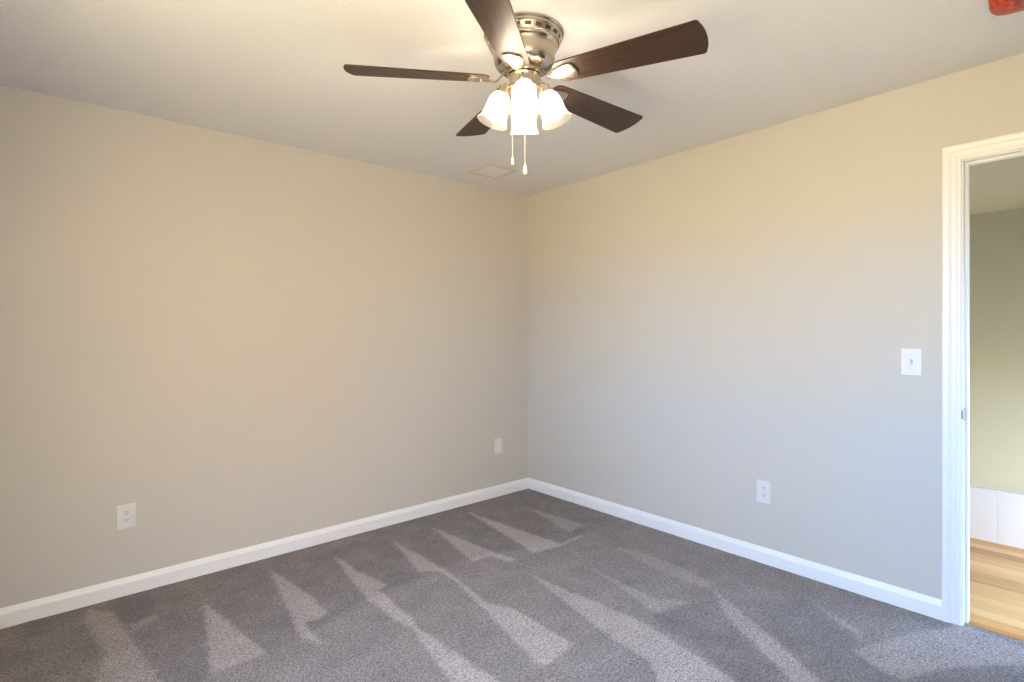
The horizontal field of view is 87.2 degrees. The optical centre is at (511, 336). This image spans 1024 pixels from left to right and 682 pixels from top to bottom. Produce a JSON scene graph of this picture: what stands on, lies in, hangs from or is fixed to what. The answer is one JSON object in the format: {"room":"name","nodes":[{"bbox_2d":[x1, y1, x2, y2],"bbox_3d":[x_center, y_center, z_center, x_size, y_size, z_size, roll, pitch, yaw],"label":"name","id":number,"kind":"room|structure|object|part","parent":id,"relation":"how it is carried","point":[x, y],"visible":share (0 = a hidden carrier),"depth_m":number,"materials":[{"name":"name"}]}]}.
{"room":"empty bedroom","nodes":[
{"label":"empty bedroom","id":0,"kind":"room"},
{"bbox_2d":[0,85,527,607],"bbox_3d":[-1.216,0.146,3.428,3.690,2.590,0.120,-1,1,-41],"label":"wall","id":1,"kind":"structure","parent":0,"point":[240,342],"depth_m":3.01,"materials":[{"name":"grey paint"}]},
{"bbox_2d":[116,503,135,529],"bbox_3d":[-1.947,0.907,2.716,0.080,0.124,0.007,-1,1,-41],"label":"wall outlet","id":2,"kind":"object","parent":1,"relation":"attached to","point":[126,513],"visible":1,"depth_m":2.71,"materials":[{"name":"white plastic"}]},
{"bbox_2d":[122,509,129,515],"bbox_3d":[-1.946,0.888,2.713,0.034,0.028,0.002,-1,1,-41],"label":"receptacle","id":3,"kind":"object","parent":2,"relation":"attached to","point":[125,512],"depth_m":2.71,"materials":[{"name":"white plastic"}]},
{"bbox_2d":[122,517,130,523],"bbox_3d":[-1.946,0.927,2.714,0.034,0.028,0.002,-1,1,-41],"label":"receptacle","id":4,"kind":"object","parent":2,"relation":"attached to","point":[125,520],"depth_m":2.71,"materials":[{"name":"white plastic"}]},
{"bbox_2d":[0,478,527,628],"bbox_3d":[-1.163,1.247,3.388,3.450,0.088,0.015,-1,1,-41],"label":"baseboard","id":5,"kind":"structure","parent":1,"relation":"attached to","point":[24,612],"depth_m":3.00,"materials":[{"name":"white paint"}]},
{"bbox_2d":[494,438,501,453],"bbox_3d":[-0.108,0.873,4.302,0.080,0.122,0.006,-1,1,-41],"label":"blank wall plate","id":6,"kind":"object","parent":1,"relation":"attached to","point":[497,442],"visible":1,"depth_m":4.30,"materials":[{"name":"white plastic"}]},
{"bbox_2d":[0,489,1023,681],"bbox_3d":[0.677,1.311,2.274,4.781,0.052,4.095,-1,1,-41],"label":"floor","id":7,"kind":"structure","parent":0,"point":[527,585],"depth_m":2.45,"materials":[{"name":"carpet"}]},
{"bbox_2d":[0,0,1023,214],"bbox_3d":[1.640,-1.218,3.100,7.620,0.100,4.340,-1,1,-41],"label":"ceiling","id":8,"kind":"structure","parent":0,"point":[273,71],"depth_m":2.30,"materials":[{"name":"white paint"}]},
{"bbox_2d":[466,162,518,178],"bbox_3d":[-0.137,-1.157,3.765,0.270,0.008,0.270,-1,1,-39],"label":"ceiling vent","id":9,"kind":"object","parent":8,"relation":"in","point":[490,170],"visible":1,"depth_m":3.75,"materials":[{"name":"beige metal"}]},
{"bbox_3d":[-0.137,-1.159,3.765,0.202,0.004,0.202,-1,1,-39],"label":"panel","id":10,"kind":"part","parent":9,"relation":"part of","materials":[{"name":"white metal"}]},
{"bbox_2d":[343,0,707,174],"bbox_3d":[0.084,-0.877,2.079,1.237,0.538,1.288,-1,1,-41],"label":"ceiling fan","id":11,"kind":"object","parent":8,"relation":"hanging from","point":[523,46],"visible":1,"depth_m":1.94,"materials":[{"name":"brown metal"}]},
{"bbox_3d":[-0.352,-0.982,2.013,0.536,0.006,0.155,1,14,-5],"label":"blade","id":12,"kind":"part","parent":11,"relation":"part of","materials":[{"name":"brown wood"}]},
{"bbox_3d":[-0.108,-0.987,2.415,0.155,0.006,0.536,-12,7,-22],"label":"blade","id":13,"kind":"part","parent":11,"relation":"part of","materials":[{"name":"brown wood"}]},
{"bbox_3d":[-0.055,-0.873,2.050,0.121,0.124,0.121,21,1,43],"label":"lamp shade","id":14,"kind":"part","parent":11,"relation":"part of","materials":[{"name":"white glass"}]},
{"bbox_3d":[-0.045,-0.966,1.657,0.155,0.006,0.536,14,4,13],"label":"blade","id":15,"kind":"part","parent":11,"relation":"part of","materials":[{"name":"brown wood"}]},
{"bbox_2d":[496,84,509,95],"bbox_3d":[-0.034,-0.931,2.048,0.056,0.049,0.056,21,1,43],"label":"socket","id":16,"kind":"object","parent":11,"relation":"attached to","point":[503,89],"depth_m":2.02,"materials":[{"name":"silver metal"}]},
{"bbox_3d":[0.001,-0.812,2.029,0.003,0.276,0.003,-1,1,-41],"label":"pull chain","id":17,"kind":"part","parent":11,"relation":"part of","materials":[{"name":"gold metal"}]},
{"bbox_3d":[0.045,-0.870,1.944,0.057,0.084,0.057,-18,-27,41],"label":"light bulb","id":18,"kind":"part","parent":11,"relation":"part of","materials":[{"name":"white glass"}]},
{"bbox_2d":[517,73,531,80],"bbox_3d":[0.045,-0.930,1.966,0.056,0.049,0.056,-18,-27,41],"label":"socket","id":19,"kind":"object","parent":11,"relation":"attached to","point":[524,76],"depth_m":1.94,"materials":[{"name":"silver metal"}]},
{"bbox_3d":[0.050,-0.874,2.149,0.121,0.124,0.121,18,28,40],"label":"lamp shade","id":20,"kind":"part","parent":11,"relation":"part of","materials":[{"name":"white glass"}]},
{"bbox_3d":[0.045,-0.872,1.945,0.121,0.124,0.121,-18,-27,41],"label":"lamp shade","id":21,"kind":"part","parent":11,"relation":"part of","materials":[{"name":"white glass"}]},
{"bbox_2d":[538,83,552,95],"bbox_3d":[0.128,-0.932,2.044,0.056,0.049,0.056,-21,0,44],"label":"socket","id":22,"kind":"object","parent":11,"relation":"attached to","point":[544,89],"depth_m":2.02,"materials":[{"name":"silver metal"}]},
{"bbox_3d":[0.150,-0.874,2.044,0.121,0.124,0.121,-21,0,44],"label":"lamp shade","id":23,"kind":"part","parent":11,"relation":"part of","materials":[{"name":"white glass"}]},
{"bbox_3d":[0.349,-0.973,2.307,0.536,0.006,0.155,0,-10,-41],"label":"blade","id":24,"kind":"part","parent":11,"relation":"part of","materials":[{"name":"brown wood"}]},
{"bbox_3d":[0.388,-0.961,1.839,0.536,0.006,0.155,2,-11,31],"label":"blade","id":25,"kind":"part","parent":11,"relation":"part of","materials":[{"name":"brown wood"}]},
{"bbox_2d":[988,0,1023,15],"bbox_3d":[1.693,-1.130,1.800,0.150,0.052,0.148,-1,1,-41],"label":"smoke detector","id":26,"kind":"object","parent":8,"relation":"attached to","point":[996,7],"visible":1,"depth_m":1.81,"materials":[{"name":"red plastic"}]},
{"bbox_2d":[526,53,1023,599],"bbox_3d":[1.416,0.129,3.109,0.120,2.590,3.800,-1,1,-41],"label":"wall","id":27,"kind":"structure","parent":0,"point":[705,323],"depth_m":2.98,"materials":[{"name":"grey paint"}]},
{"bbox_2d":[528,477,941,620],"bbox_3d":[1.035,1.229,3.468,0.015,0.088,2.764,-1,1,-41],"label":"baseboard","id":28,"kind":"structure","parent":27,"relation":"attached to","point":[923,604],"depth_m":3.02,"materials":[{"name":"white paint"}]},
{"bbox_2d":[756,479,770,503],"bbox_3d":[1.415,0.872,3.026,0.007,0.124,0.080,-1,1,-41],"label":"wall outlet","id":29,"kind":"object","parent":27,"relation":"attached to","point":[763,487],"visible":1,"depth_m":3.02,"materials":[{"name":"white plastic"}]},
{"bbox_2d":[901,348,921,375],"bbox_3d":[1.853,0.117,2.497,0.017,0.125,0.080,-1,1,-41],"label":"light switch","id":30,"kind":"object","parent":27,"relation":"attached to","point":[911,358],"visible":1,"depth_m":2.50,"materials":[{"name":"white plastic"}]},
{"bbox_2d":[942,131,1023,625],"bbox_3d":[2.285,0.245,2.097,0.128,2.064,0.836,-1,1,-41],"label":"door frame","id":31,"kind":"structure","parent":27,"relation":"in","point":[966,163],"depth_m":2.38,"materials":[{"name":"white paint"}]},
{"bbox_3d":[1.992,0.343,2.373,0.043,0.057,0.009,-1,1,-30],"label":"strike plate","id":32,"kind":"part","parent":31,"relation":"part of","materials":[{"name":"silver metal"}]},
{"bbox_2d":[970,208,1023,493],"bbox_3d":[4.920,0.758,5.076,0.120,3.940,3.040,-1,1,-41],"label":"wall","id":33,"kind":"structure","parent":0,"point":[996,238],"depth_m":5.22,"materials":[{"name":"grey paint"}]},
{"bbox_2d":[970,485,1023,548],"bbox_3d":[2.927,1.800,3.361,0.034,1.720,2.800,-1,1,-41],"label":"baseboard","id":34,"kind":"structure","parent":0,"point":[996,516],"depth_m":3.28,"materials":[{"name":"white wood"}]}
]}

